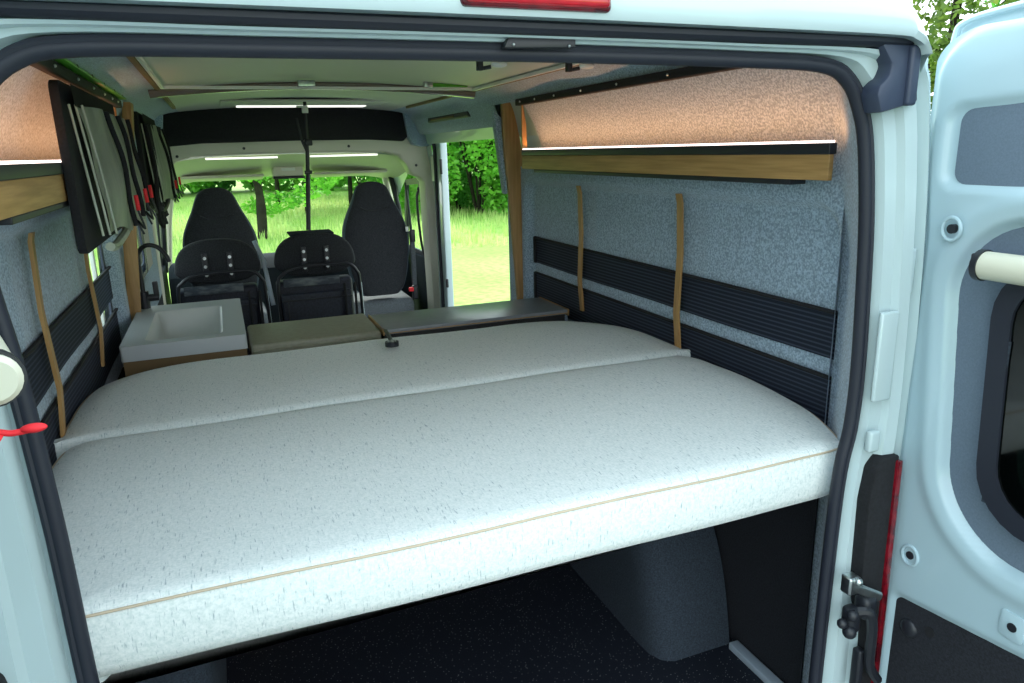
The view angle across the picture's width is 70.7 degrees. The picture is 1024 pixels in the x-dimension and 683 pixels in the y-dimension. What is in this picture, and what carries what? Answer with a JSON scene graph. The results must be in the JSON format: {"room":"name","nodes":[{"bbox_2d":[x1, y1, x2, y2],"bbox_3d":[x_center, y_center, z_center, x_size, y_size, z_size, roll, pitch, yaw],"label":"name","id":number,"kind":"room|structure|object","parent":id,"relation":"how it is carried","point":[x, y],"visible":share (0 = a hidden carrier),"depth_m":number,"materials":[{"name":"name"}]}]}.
{"room":"vehicle interior","nodes":[
{"label":"vehicle interior","id":0,"kind":"room"},
{"bbox_2d":[0,57,177,421],"bbox_3d":[-1.465,-0.059,2.947,0.283,1.875,3.760,-7,16,-21],"label":"wall","id":1,"kind":"structure","parent":0,"point":[27,126],"depth_m":1.91,"materials":[{"name":"grey fabric"}]},
{"bbox_2d":[27,232,65,436],"bbox_3d":[-1.138,-0.005,1.774,0.026,0.522,0.026,-7,16,-21],"label":"batten","id":2,"kind":"object","parent":1,"relation":"attached to","point":[31,236],"visible":0.91,"depth_m":1.76,"materials":[{"name":"brown wood"}]},
{"bbox_2d":[0,107,116,225],"bbox_3d":[-1.166,-0.512,1.853,0.117,0.292,1.866,-7,16,-21],"label":"wall shelf","id":3,"kind":"object","parent":1,"relation":"attached to","point":[29,189],"visible":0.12,"depth_m":1.30,"materials":[{"name":"brown wood"}]},
{"bbox_2d":[22,266,112,405],"bbox_3d":[-1.280,-0.028,2.087,0.018,0.129,2.016,-7,16,-21],"label":"pocket","id":4,"kind":"object","parent":1,"relation":"attached to","point":[69,330],"visible":0.47,"depth_m":2.04,"materials":[{"name":"black fabric"}]},
{"bbox_2d":[30,60,121,107],"bbox_3d":[-1.143,-0.684,1.903,0.029,0.028,1.790,-7,16,-21],"label":"rail","id":5,"kind":"object","parent":1,"relation":"attached to","point":[52,68],"visible":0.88,"depth_m":1.79,"materials":[{"name":"metal"}]},
{"bbox_2d":[48,80,157,253],"bbox_3d":[-1.085,-0.471,1.989,0.122,0.398,0.854,-7,16,-21],"label":"hanging organiser","id":6,"kind":"object","parent":5,"relation":"hanging from","point":[107,193],"visible":1,"depth_m":1.74,"materials":[{"name":"black fabric"}]},
{"bbox_2d":[41,308,121,465],"bbox_3d":[-1.275,0.157,2.136,0.018,0.166,2.016,-7,16,-21],"label":"pocket","id":7,"kind":"object","parent":1,"relation":"attached to","point":[88,376],"visible":0.38,"depth_m":2.21,"materials":[{"name":"black fabric"}]},
{"bbox_2d":[53,58,125,99],"bbox_3d":[-1.194,-0.747,2.061,0.026,0.008,1.460,-7,16,-21],"label":"strip","id":8,"kind":"object","parent":1,"relation":"attached to","point":[65,62],"visible":0.62,"depth_m":1.94,"materials":[{"name":"paint"}]},
{"bbox_2d":[84,254,104,366],"bbox_3d":[-1.405,-0.170,2.421,0.026,0.522,0.026,-7,16,-21],"label":"batten","id":9,"kind":"object","parent":1,"relation":"attached to","point":[86,257],"visible":0.67,"depth_m":2.43,"materials":[{"name":"brown wood"}]},
{"bbox_2d":[89,244,112,332],"bbox_3d":[-1.558,-0.270,2.688,0.025,0.540,0.420,-7,16,-21],"label":"window","id":10,"kind":"structure","parent":1,"relation":"in","point":[91,254],"depth_m":2.73,"materials":[{"name":"clear glass"}]},
{"bbox_2d":[97,226,147,320],"bbox_3d":[-1.591,0.228,2.980,0.072,2.110,4.040,-7,16,-21],"label":"trim","id":11,"kind":"structure","parent":1,"relation":"attached to","point":[107,314],"depth_m":4.28,"materials":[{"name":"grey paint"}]},
{"bbox_2d":[138,226,145,272],"bbox_3d":[-2.003,-0.570,3.762,0.025,0.530,1.060,-7,16,-21],"label":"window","id":12,"kind":"structure","parent":1,"relation":"in","point":[143,264],"depth_m":4.23,"materials":[{"name":"blue glass"}]},
{"bbox_2d":[134,111,183,211],"bbox_3d":[-1.710,-0.869,3.528,0.130,0.446,0.820,-7,16,-21],"label":"hanging organiser","id":13,"kind":"object","parent":1,"relation":"hanging from","point":[166,172],"visible":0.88,"depth_m":3.33,"materials":[{"name":"black fabric"}]},
{"bbox_2d":[143,123,168,227],"bbox_3d":[-1.667,-0.779,3.409,0.054,0.464,0.470,-7,16,-21],"label":"bundle","id":14,"kind":"object","parent":13,"relation":"hanging from","point":[162,220],"visible":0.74,"depth_m":3.22,"materials":[{"name":"black fabric"}]},
{"bbox_2d":[143,138,439,308],"bbox_3d":[-1.480,-0.566,5.079,1.930,1.760,0.280,-7,16,-21],"label":"wall","id":15,"kind":"structure","parent":0,"point":[414,159],"depth_m":4.98,"materials":[{"name":"beige plastic"}]},
{"bbox_2d":[155,213,171,304],"bbox_3d":[-2.514,-0.326,5.226,0.097,1.570,0.900,-7,16,-21],"label":"door","id":16,"kind":"structure","parent":15,"relation":"in","point":[165,277],"depth_m":5.30,"materials":[{"name":"grey"}]},
{"bbox_2d":[181,174,263,181],"bbox_3d":[-2.128,-1.206,5.326,0.560,0.047,0.240,-7,16,-21],"label":"sun visor","id":17,"kind":"object","parent":15,"relation":"attached to","point":[239,176],"visible":1,"depth_m":5.26,"materials":[{"name":"beige plastic"}]},
{"bbox_2d":[205,156,277,159],"bbox_3d":[-1.776,-1.207,4.751,0.450,0.012,0.025,-7,16,-21],"label":"lamp","id":18,"kind":"object","parent":15,"relation":"attached to","point":[267,156],"visible":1,"depth_m":4.74,"materials":[{"name":"white plastic"}]},
{"bbox_2d":[160,177,401,272],"bbox_3d":[-1.861,-0.998,5.940,1.924,0.770,0.573,-7,16,-21],"label":"window","id":19,"kind":"structure","parent":15,"relation":"in","point":[165,233],"depth_m":5.60,"materials":[{"name":"clear glass"}]},
{"bbox_2d":[163,107,406,146],"bbox_3d":[-1.462,-1.396,4.740,1.588,0.278,0.120,-7,16,-21],"label":"header","id":20,"kind":"object","parent":15,"relation":"attached to","point":[220,125],"visible":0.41,"depth_m":4.66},
{"bbox_2d":[271,166,303,178],"bbox_3d":[-1.673,-1.262,5.383,0.220,0.093,0.128,-7,16,-21],"label":"console","id":21,"kind":"object","parent":15,"relation":"attached to","point":[277,172],"visible":0.95,"depth_m":5.33,"materials":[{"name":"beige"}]},
{"bbox_2d":[174,153,404,184],"bbox_3d":[-1.645,-1.250,5.286,1.760,0.234,0.870,-7,16,-21],"label":"trim","id":22,"kind":"structure","parent":15,"relation":"attached to","point":[200,166],"depth_m":5.20,"materials":[{"name":"beige plastic"}]},
{"bbox_2d":[155,113,431,146],"bbox_3d":[-1.442,-1.378,4.709,1.880,0.244,0.100,-7,16,-21],"label":"trim","id":23,"kind":"structure","parent":15,"relation":"attached to","point":[414,138],"depth_m":4.95,"materials":[{"name":"grey plastic"}]},
{"bbox_2d":[310,154,377,156],"bbox_3d":[-1.158,-1.285,4.986,0.460,0.012,0.025,-7,16,-21],"label":"lamp","id":24,"kind":"object","parent":15,"relation":"attached to","point":[344,154],"visible":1,"depth_m":4.98,"materials":[{"name":"white plastic"}]},
{"bbox_2d":[311,170,386,176],"bbox_3d":[-1.274,-1.314,5.650,0.560,0.047,0.240,-7,16,-21],"label":"sun visor","id":25,"kind":"object","parent":15,"relation":"attached to","point":[357,172],"visible":1,"depth_m":5.58,"materials":[{"name":"beige plastic"}]},
{"bbox_2d":[404,178,427,309],"bbox_3d":[-0.775,-0.545,5.885,0.097,1.570,0.900,-7,16,-21],"label":"door","id":26,"kind":"structure","parent":15,"relation":"in","point":[421,303],"depth_m":5.78,"materials":[{"name":"grey"}]},
{"bbox_2d":[127,57,579,111],"bbox_3d":[-0.760,-1.074,3.011,1.336,0.045,3.800,-7,16,-21],"label":"ceiling","id":27,"kind":"structure","parent":0,"point":[187,71],"depth_m":2.79,"materials":[{"name":"grey plastic"}]},
{"bbox_2d":[219,99,389,107],"bbox_3d":[-1.212,-1.387,4.212,0.920,0.018,0.480,-7,16,-21],"label":"recessed light","id":28,"kind":"object","parent":27,"relation":"in","point":[238,103],"visible":0.88,"depth_m":4.12,"materials":[{"name":"grey plastic"}]},
{"bbox_2d":[236,105,365,107],"bbox_3d":[-1.263,-1.417,4.350,0.750,0.008,0.100,-7,16,-21],"label":"diffuser","id":29,"kind":"object","parent":28,"relation":"attached to","point":[237,106],"depth_m":4.30,"materials":[{"name":"white plastic"}]},
{"bbox_2d":[295,102,312,229],"bbox_3d":[-1.158,-0.988,4.083,0.081,0.710,0.035,-7,16,-21],"label":"strap","id":30,"kind":"object","parent":28,"relation":"hanging from","point":[306,142],"visible":1,"depth_m":4.07,"materials":[{"name":"black fabric"}]},
{"bbox_2d":[148,82,475,98],"bbox_3d":[-0.834,-1.115,3.193,1.404,0.076,0.058,-7,16,-21],"label":"bow","id":31,"kind":"object","parent":27,"relation":"attached to","point":[153,93],"visible":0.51,"depth_m":3.12,"materials":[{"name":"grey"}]},
{"bbox_2d":[135,57,578,90],"bbox_3d":[-0.487,-0.900,2.351,1.290,0.037,1.530,-7,16,-21],"label":"roof hatch","id":32,"kind":"object","parent":27,"relation":"attached to","point":[301,84],"visible":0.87,"depth_m":2.97,"materials":[{"name":"white plastic"}]},
{"bbox_2d":[476,61,506,70],"bbox_3d":[-0.061,-0.851,2.193,0.096,0.056,0.025,-5,15,-13],"label":"ceiling hook","id":33,"kind":"object","parent":27,"relation":"attached to","point":[479,65],"visible":0.65,"depth_m":2.19,"materials":[{"name":"black plastic"}]},
{"bbox_2d":[565,63,593,71],"bbox_3d":[0.218,-0.886,2.299,0.096,0.056,0.025,-5,15,-13],"label":"ceiling hook","id":34,"kind":"object","parent":27,"relation":"attached to","point":[568,66],"visible":0.65,"depth_m":2.29,"materials":[{"name":"black plastic"}]},
{"bbox_2d":[0,17,930,682],"bbox_3d":[0.040,0.353,1.379,1.941,1.814,0.108,-7,16,-21],"label":"frame","id":35,"kind":"structure","parent":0,"point":[34,647],"depth_m":1.39,"materials":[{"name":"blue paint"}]},
{"bbox_2d":[0,673,6,682],"bbox_3d":[-0.758,0.779,1.111,0.088,0.665,0.058,-7,16,-21],"label":"tail light","id":36,"kind":"object","parent":35,"relation":"attached to","point":[2,678],"visible":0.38,"depth_m":1.04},
{"bbox_2d":[0,336,26,406],"bbox_3d":[-0.533,0.519,0.779,0.173,1.888,0.779,-13,19,-38],"label":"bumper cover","id":37,"kind":"structure","parent":35,"relation":"in","point":[13,374],"depth_m":0.66,"materials":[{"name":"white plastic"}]},
{"bbox_2d":[0,423,47,440],"bbox_3d":[-0.495,0.086,0.664,0.115,0.047,0.020,-9,17,-28],"label":"toggle","id":38,"kind":"object","parent":37,"relation":"hanging from","point":[32,427],"visible":1,"depth_m":0.68,"materials":[{"name":"red plastic"}]},
{"bbox_2d":[0,33,874,682],"bbox_3d":[0.042,0.379,1.375,1.587,1.765,0.028,-7,16,-21],"label":"seal","id":39,"kind":"object","parent":35,"relation":"attached to","point":[14,57],"visible":0.96,"depth_m":1.10,"materials":[{"name":"black rubber"}]},
{"bbox_2d":[0,0,913,46],"bbox_3d":[0.026,-0.480,1.103,1.575,0.023,0.033,-7,16,-21],"label":"seal","id":40,"kind":"object","parent":35,"relation":"attached to","point":[8,8],"visible":0.92,"depth_m":1.02,"materials":[{"name":"black rubber"}]},
{"bbox_2d":[460,0,610,13],"bbox_3d":[0.038,-0.512,1.048,0.240,0.058,0.028,-7,16,-21],"label":"brake light","id":41,"kind":"object","parent":35,"relation":"attached to","point":[584,6],"visible":1,"depth_m":1.05,"materials":[{"name":"red plastic"}]},
{"bbox_2d":[501,38,574,48],"bbox_3d":[0.042,-0.467,1.132,0.121,0.017,0.024,-7,16,-21],"label":"latch plate","id":42,"kind":"object","parent":35,"relation":"attached to","point":[509,43],"visible":1,"depth_m":1.12,"materials":[{"name":"black metal"}]},
{"bbox_2d":[802,74,857,682],"bbox_3d":[0.000,0.285,1.461,1.872,1.904,0.220,-7,16,-21],"label":"trim","id":43,"kind":"structure","parent":35,"relation":"attached to","point":[844,125],"depth_m":1.73,"materials":[{"name":"grey fabric"}]},
{"bbox_2d":[850,453,902,682],"bbox_3d":[0.845,0.577,1.720,0.090,0.665,0.058,-7,16,-21],"label":"tail light","id":44,"kind":"object","parent":35,"relation":"attached to","point":[879,489],"visible":0.74,"depth_m":1.66,"materials":[{"name":"black plastic"}]},
{"bbox_2d":[861,44,920,112],"bbox_3d":[0.734,-0.507,1.393,0.107,0.125,0.055,-7,16,-21],"label":"cover","id":45,"kind":"object","parent":35,"relation":"attached to","point":[894,85],"visible":0.98,"depth_m":1.38,"materials":[{"name":"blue plastic"}]},
{"bbox_2d":[837,0,1023,682],"bbox_3d":[0.969,0.337,1.320,0.235,1.888,0.779,-7,16,-21],"label":"door","id":46,"kind":"structure","parent":35,"relation":"in","point":[955,607],"depth_m":1.49,"materials":[{"name":"blue paint"}]},
{"bbox_2d":[226,564,763,682],"bbox_3d":[-0.842,0.700,3.820,1.900,0.070,5.000,-7,16,-21],"label":"floor","id":47,"kind":"structure","parent":0,"point":[547,626],"depth_m":2.40,"materials":[{"name":"black carpet"}]},
{"bbox_2d":[122,102,140,320],"bbox_3d":[-1.609,-0.092,3.182,0.143,1.825,0.124,-7,16,-21],"label":"post","id":48,"kind":"object","parent":47,"relation":"on","point":[130,247],"visible":0.29,"depth_m":3.05,"materials":[{"name":"brown wood"}]},
{"bbox_2d":[137,658,226,682],"bbox_3d":[-1.049,0.816,2.198,0.275,0.550,1.040,-7,16,-21],"label":"wheel arch","id":49,"kind":"object","parent":47,"relation":"on","point":[215,671],"visible":0.04,"depth_m":1.85,"materials":[{"name":"fabric"}]},
{"bbox_2d":[119,243,247,376],"bbox_3d":[-1.313,0.238,3.030,0.422,1.250,0.760,-7,16,-21],"label":"sink","id":50,"kind":"object","parent":47,"relation":"on","point":[159,336],"visible":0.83,"depth_m":2.80,"materials":[{"name":"grey"}]},
{"bbox_2d":[138,243,170,308],"bbox_3d":[-1.564,-0.290,3.163,0.155,0.285,0.046,-5,15,-12],"label":"tap","id":51,"kind":"object","parent":50,"relation":"on","point":[146,297],"depth_m":3.16,"materials":[{"name":"black plastic"}]},
{"bbox_2d":[145,306,222,340],"bbox_3d":[-1.306,-0.008,2.926,0.265,0.149,0.560,-7,16,-21],"label":"basin","id":52,"kind":"object","parent":50,"relation":"in","point":[170,324],"depth_m":3.15,"materials":[{"name":"ceramic"}]},
{"bbox_2d":[174,238,271,354],"bbox_3d":[-1.627,-0.019,4.166,0.466,1.180,0.566,-7,16,-21],"label":"seat","id":53,"kind":"object","parent":47,"relation":"on","point":[218,260],"visible":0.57,"depth_m":3.86,"materials":[{"name":"fabric"}]},
{"bbox_2d":[252,240,275,305],"bbox_3d":[-1.371,-0.380,3.994,0.131,0.356,0.024,10,19,36],"label":"strap","id":54,"kind":"object","parent":53,"relation":"attached to","point":[264,265],"visible":1,"depth_m":3.98,"materials":[{"name":"grey fabric"}]},
{"bbox_2d":[182,188,267,323],"bbox_3d":[-1.999,-0.365,5.061,0.500,1.405,0.559,-7,16,-21],"label":"seat","id":55,"kind":"object","parent":47,"relation":"on","point":[215,213],"visible":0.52,"depth_m":4.75,"materials":[{"name":"fabric"}]},
{"bbox_2d":[260,302,267,323],"bbox_3d":[-2.001,-0.164,5.133,0.500,0.160,0.520,-7,16,-21],"label":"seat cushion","id":56,"kind":"object","parent":55,"relation":"on","point":[264,308],"depth_m":5.00,"materials":[{"name":"grey fabric"}]},
{"bbox_2d":[169,252,412,322],"bbox_3d":[-1.769,-0.329,5.920,1.800,0.797,0.760,-7,16,-21],"label":"dashboard","id":57,"kind":"object","parent":47,"relation":"on","point":[273,272],"visible":0.09,"depth_m":5.51,"materials":[{"name":"grey plastic"}]},
{"bbox_2d":[274,233,364,321],"bbox_3d":[-1.155,-0.079,4.345,0.475,1.180,0.566,-7,16,-21],"label":"seat","id":58,"kind":"object","parent":47,"relation":"on","point":[309,254],"visible":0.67,"depth_m":4.03,"materials":[{"name":"fabric"}]},
{"bbox_2d":[287,229,333,236],"bbox_3d":[-1.144,-0.617,4.093,0.240,0.012,0.180,-7,16,-21],"label":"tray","id":59,"kind":"object","parent":58,"relation":"on","point":[290,233],"visible":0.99,"depth_m":4.07,"materials":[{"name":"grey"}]},
{"bbox_2d":[342,181,414,317],"bbox_3d":[-1.036,-0.487,5.427,0.500,1.405,0.559,-7,16,-21],"label":"seat","id":60,"kind":"object","parent":47,"relation":"on","point":[374,227],"visible":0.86,"depth_m":5.15,"materials":[{"name":"fabric"}]},
{"bbox_2d":[353,290,414,317],"bbox_3d":[-1.038,-0.286,5.499,0.500,0.160,0.520,-7,16,-21],"label":"seat cushion","id":61,"kind":"object","parent":60,"relation":"on","point":[399,302],"depth_m":5.29,"materials":[{"name":"grey fabric"}]},
{"bbox_2d":[409,229,418,298],"bbox_3d":[-0.734,-0.563,5.286,0.070,0.510,0.060,-7,16,-21],"label":"belt","id":62,"kind":"object","parent":60,"relation":"attached to","point":[414,289],"visible":1,"depth_m":5.30,"materials":[{"name":"grey fabric"}]},
{"bbox_2d":[368,297,568,338],"bbox_3d":[-0.165,0.316,3.264,0.844,0.924,0.311,-7,16,-21],"label":"countertop","id":63,"kind":"structure","parent":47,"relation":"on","point":[482,315],"depth_m":3.09,"materials":[{"name":"grey laminate"}]},
{"bbox_2d":[500,102,522,299],"bbox_3d":[0.029,-0.269,3.672,0.130,1.835,0.024,-7,16,-21],"label":"post","id":64,"kind":"object","parent":47,"relation":"on","point":[512,148],"visible":0.38,"depth_m":3.52,"materials":[{"name":"brown wood"}]},
{"bbox_2d":[570,526,728,660],"bbox_3d":[0.394,0.633,2.745,0.275,0.550,1.040,-7,16,-21],"label":"wheel arch","id":65,"kind":"object","parent":47,"relation":"on","point":[669,593],"visible":0.34,"depth_m":2.35,"materials":[{"name":"fabric"}]},
{"bbox_3d":[-0.806,0.443,3.092,0.485,0.798,0.360,-7,16,-21],"label":"box","id":66,"kind":"object","parent":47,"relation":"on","visible":0},
{"bbox_2d":[247,314,380,354],"bbox_3d":[-0.810,0.002,2.953,0.492,0.122,0.364,-7,16,-21],"label":"bench cushion","id":67,"kind":"object","parent":66,"relation":"on","point":[326,331],"visible":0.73,"depth_m":2.85,"materials":[{"name":"beige fabric"}]},
{"bbox_2d":[376,324,398,347],"bbox_3d":[-0.474,-0.032,2.731,0.048,0.037,0.435,-5,15,-14],"label":"strap","id":68,"kind":"object","parent":67,"relation":"on","point":[390,343],"visible":1,"depth_m":2.55,"materials":[{"name":"grey fabric"}]},
{"bbox_2d":[390,64,843,682],"bbox_3d":[0.022,-0.247,3.512,0.300,1.875,3.760,-7,16,-21],"label":"wall","id":69,"kind":"structure","parent":0,"point":[781,240],"depth_m":2.24,"materials":[{"name":"grey fabric"}]},
{"bbox_2d":[432,144,444,306],"bbox_3d":[-0.266,-0.459,4.519,0.051,1.681,1.423,-7,16,-21],"label":"seal","id":70,"kind":"object","parent":69,"relation":"attached to","point":[433,145],"visible":0.51,"depth_m":5.09,"materials":[{"name":"black rubber"}]},
{"bbox_2d":[431,143,453,307],"bbox_3d":[-0.222,-0.323,4.548,0.075,2.000,1.620,-7,16,-21],"label":"trim","id":71,"kind":"structure","parent":69,"relation":"attached to","point":[441,148],"depth_m":5.02,"materials":[{"name":"grey paint"}]},
{"bbox_2d":[428,111,470,122],"bbox_3d":[-0.377,-1.309,4.220,0.027,0.030,0.800,-7,16,-21],"label":"grab slot","id":72,"kind":"object","parent":69,"relation":"attached to","point":[461,114],"visible":1,"depth_m":4.15,"materials":[{"name":"black plastic"}]},
{"bbox_2d":[25,0,932,195],"bbox_3d":[-0.866,-0.884,3.354,1.800,0.730,4.992,-7,16,-21],"label":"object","id":73,"kind":"structure","parent":69,"relation":"attached to","point":[883,18],"depth_m":1.17,"materials":[{"name":"grey paint"}]},
{"bbox_2d":[491,112,506,193],"bbox_3d":[-0.062,-0.915,3.514,0.060,0.388,0.050,-7,16,-21],"label":"trim","id":74,"kind":"structure","parent":69,"relation":"attached to","point":[496,119],"depth_m":3.49,"materials":[{"name":"grey fabric"}]},
{"bbox_2d":[576,186,583,310],"bbox_3d":[0.289,-0.390,3.063,0.028,0.532,0.026,-7,16,-21],"label":"batten","id":75,"kind":"object","parent":69,"relation":"attached to","point":[579,191],"visible":1,"depth_m":3.06,"materials":[{"name":"brown wood"}]},
{"bbox_2d":[515,66,741,105],"bbox_3d":[0.340,-0.862,2.430,0.029,0.028,1.720,-7,16,-21],"label":"rail","id":76,"kind":"object","parent":69,"relation":"attached to","point":[689,71],"visible":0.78,"depth_m":2.33,"materials":[{"name":"metal"}]},
{"bbox_2d":[426,135,840,682],"bbox_3d":[0.147,0.008,3.639,0.072,2.110,4.040,-7,16,-21],"label":"trim","id":77,"kind":"structure","parent":69,"relation":"attached to","point":[532,141],"depth_m":3.36,"materials":[{"name":"grey paint"}]},
{"bbox_2d":[673,193,683,348],"bbox_3d":[0.556,-0.224,2.415,0.028,0.532,0.026,-7,16,-21],"label":"batten","id":78,"kind":"object","parent":69,"relation":"attached to","point":[679,198],"visible":0.87,"depth_m":2.41,"materials":[{"name":"brown wood"}]},
{"bbox_2d":[521,105,836,184],"bbox_3d":[0.425,-0.706,2.429,0.117,0.292,1.811,-7,16,-21],"label":"wall shelf","id":79,"kind":"object","parent":69,"relation":"attached to","point":[784,162],"visible":0.99,"depth_m":2.06,"materials":[{"name":"brown wood"}]},
{"bbox_2d":[534,271,831,424],"bbox_3d":[0.473,-0.050,2.747,0.018,0.166,1.916,-7,16,-21],"label":"wall slat panel","id":80,"kind":"object","parent":69,"relation":"attached to","point":[806,387],"visible":0.7,"depth_m":2.34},
{"bbox_2d":[533,236,837,359],"bbox_3d":[0.468,-0.235,2.698,0.018,0.129,1.916,-7,16,-21],"label":"wall slat panel","id":81,"kind":"object","parent":69,"relation":"attached to","point":[797,324],"visible":0.98,"depth_m":2.28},
{"bbox_2d":[729,640,782,682],"bbox_3d":[0.782,1.030,2.240,0.035,0.025,0.300,-7,16,-21],"label":"trim","id":82,"kind":"structure","parent":69,"relation":"attached to","point":[754,664],"depth_m":2.27,"materials":[{"name":"silver metal"}]},
{"bbox_3d":[-0.279,0.324,2.211,1.860,0.065,1.440,-7,16,-21],"label":"platform","id":83,"kind":"object","parent":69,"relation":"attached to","visible":0},
{"bbox_2d":[53,321,690,458],"bbox_3d":[-0.397,0.128,2.445,1.886,0.175,0.777,-7,16,-21],"label":"cushion","id":84,"kind":"object","parent":83,"relation":"on","point":[210,391],"visible":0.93,"depth_m":2.26,"materials":[{"name":"beige fabric"}]},
{"bbox_2d":[52,355,838,682],"bbox_3d":[-0.110,0.303,1.766,1.841,0.173,0.799,-7,16,-21],"label":"cushion","id":85,"kind":"object","parent":83,"relation":"on","point":[192,546],"visible":0.84,"depth_m":1.51,"materials":[{"name":"beige fabric"}]},
{"label":"outside","id":86,"kind":"structure","parent":0,"visible":0},
{"bbox_2d":[88,170,509,312],"bbox_3d":[-5.453,-8.502,41.296,160.000,0.200,140.000,-7,16,-21],"label":"outdoor background","id":87,"kind":"structure","parent":86,"point":[480,274],"depth_m":15.79,"materials":[{"name":"green plant"}]},
{"bbox_2d":[179,181,220,194],"bbox_3d":[-21.592,-12.127,42.915,9.053,7.255,9.228,-7,16,-21],"label":"bush","id":88,"kind":"object","parent":87,"relation":"on","point":[195,186],"visible":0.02,"depth_m":42.72,"materials":[{"name":"green plant"}]},
{"bbox_2d":[187,180,235,193],"bbox_3d":[-20.350,-13.849,47.122,9.655,8.400,8.970,-1,15,0],"label":"bush","id":89,"kind":"object","parent":87,"relation":"on","point":[223,184],"visible":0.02,"depth_m":46.05,"materials":[{"name":"green plant"}]},
{"bbox_2d":[241,177,303,191],"bbox_3d":[-16.562,-13.397,45.307,10.776,8.449,7.834,7,17,28],"label":"bush","id":90,"kind":"object","parent":87,"relation":"on","point":[246,184],"visible":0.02,"depth_m":45.52,"materials":[{"name":"green plant"}]},
{"bbox_2d":[235,175,343,238],"bbox_3d":[-7.184,-5.264,19.965,5.138,5.086,5.419,8,18,32],"label":"tree","id":91,"kind":"object","parent":87,"relation":"on","point":[259,204],"visible":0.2,"depth_m":21.01,"materials":[{"name":"green plant"}]},
{"bbox_2d":[271,176,316,205],"bbox_3d":[-10.184,-8.318,30.143,5.528,5.976,6.452,2,15,13],"label":"tree","id":92,"kind":"object","parent":87,"relation":"on","point":[277,187],"visible":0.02,"depth_m":30.72,"materials":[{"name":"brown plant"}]},
{"bbox_2d":[88,192,508,276],"bbox_3d":[-11.041,-4.507,26.125,30.064,0.558,25.109,-7,16,-21],"label":"grass","id":93,"kind":"structure","parent":87,"relation":"on","point":[184,205],"depth_m":24.35,"materials":[{"name":"green plant"}]},
{"bbox_2d":[249,176,356,187],"bbox_3d":[-13.669,-13.722,47.751,10.318,7.655,9.866,-7,16,-21],"label":"bush","id":94,"kind":"object","parent":87,"relation":"on","point":[283,180],"visible":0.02,"depth_m":48.26,"materials":[{"name":"green plant"}]},
{"bbox_2d":[348,176,352,204],"bbox_3d":[-6.923,-9.094,32.084,6.267,6.287,6.924,-3,15,-8],"label":"tree","id":95,"kind":"object","parent":87,"relation":"on","point":[350,188],"visible":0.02,"depth_m":32.47,"materials":[{"name":"brown plant"}]},
{"bbox_2d":[327,176,381,190],"bbox_3d":[-9.747,-13.057,44.553,10.463,7.872,7.455,-7,16,-21],"label":"bush","id":96,"kind":"object","parent":87,"relation":"on","point":[341,182],"visible":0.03,"depth_m":44.66,"materials":[{"name":"green plant"}]},
{"bbox_2d":[357,175,411,194],"bbox_3d":[-5.168,-11.766,38.001,9.156,8.469,9.157,-7,16,-21],"label":"bush","id":97,"kind":"object","parent":87,"relation":"on","point":[371,177],"visible":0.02,"depth_m":35.53,"materials":[{"name":"green plant"}]},
{"bbox_2d":[362,144,451,201],"bbox_3d":[-4.573,-9.709,31.421,5.270,7.572,5.249,-7,16,-21],"label":"tree","id":98,"kind":"object","parent":87,"relation":"on","point":[368,179],"visible":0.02,"depth_m":31.62,"materials":[{"name":"green plant"}]},
{"bbox_2d":[377,139,491,213],"bbox_3d":[-3.053,-8.992,27.477,4.877,8.157,5.300,0,15,5],"label":"tree","id":99,"kind":"object","parent":87,"relation":"on","point":[413,188],"visible":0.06,"depth_m":27.15,"materials":[{"name":"green plant"}]},
{"bbox_2d":[410,139,498,213],"bbox_3d":[-1.303,-8.433,26.061,4.830,7.678,5.604,3,16,17],"label":"tree","id":100,"kind":"object","parent":87,"relation":"on","point":[473,147],"visible":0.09,"depth_m":25.39,"materials":[{"name":"green plant"}]},
{"bbox_2d":[447,141,495,208],"bbox_3d":[-2.006,-9.171,28.429,5.521,7.922,5.567,9,18,35],"label":"tree","id":101,"kind":"object","parent":87,"relation":"on","point":[456,144],"visible":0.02,"depth_m":27.77,"materials":[{"name":"green plant"}]},
{"bbox_2d":[450,140,507,209],"bbox_3d":[-0.385,-9.742,28.234,4.780,8.985,5.374,-7,16,-21],"label":"tree","id":102,"kind":"object","parent":87,"relation":"on","point":[461,198],"visible":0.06,"depth_m":27.98,"materials":[{"name":"green plant"}]},
{"bbox_2d":[477,140,507,213],"bbox_3d":[0.234,-8.468,26.031,5.850,7.659,4.234,3,16,18],"label":"tree","id":103,"kind":"object","parent":87,"relation":"on","point":[502,198],"visible":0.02,"depth_m":26.13,"materials":[{"name":"green plant"}]},
{"bbox_2d":[910,0,1020,108],"bbox_3d":[8.531,-4.803,14.370,3.256,6.338,3.335,-7,16,-21],"label":"tree","id":104,"kind":"object","parent":87,"relation":"on","point":[937,43],"visible":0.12,"depth_m":13.03,"materials":[{"name":"green plant"}]},
{"bbox_2d":[984,0,1014,8],"bbox_3d":[10.490,-7.676,14.697,2.204,2.004,1.210,-7,16,-21],"label":"leafy branch","id":105,"kind":"object","parent":104,"relation":"attached to","point":[999,3],"visible":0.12,"depth_m":14.80,"materials":[{"name":"green plant"}]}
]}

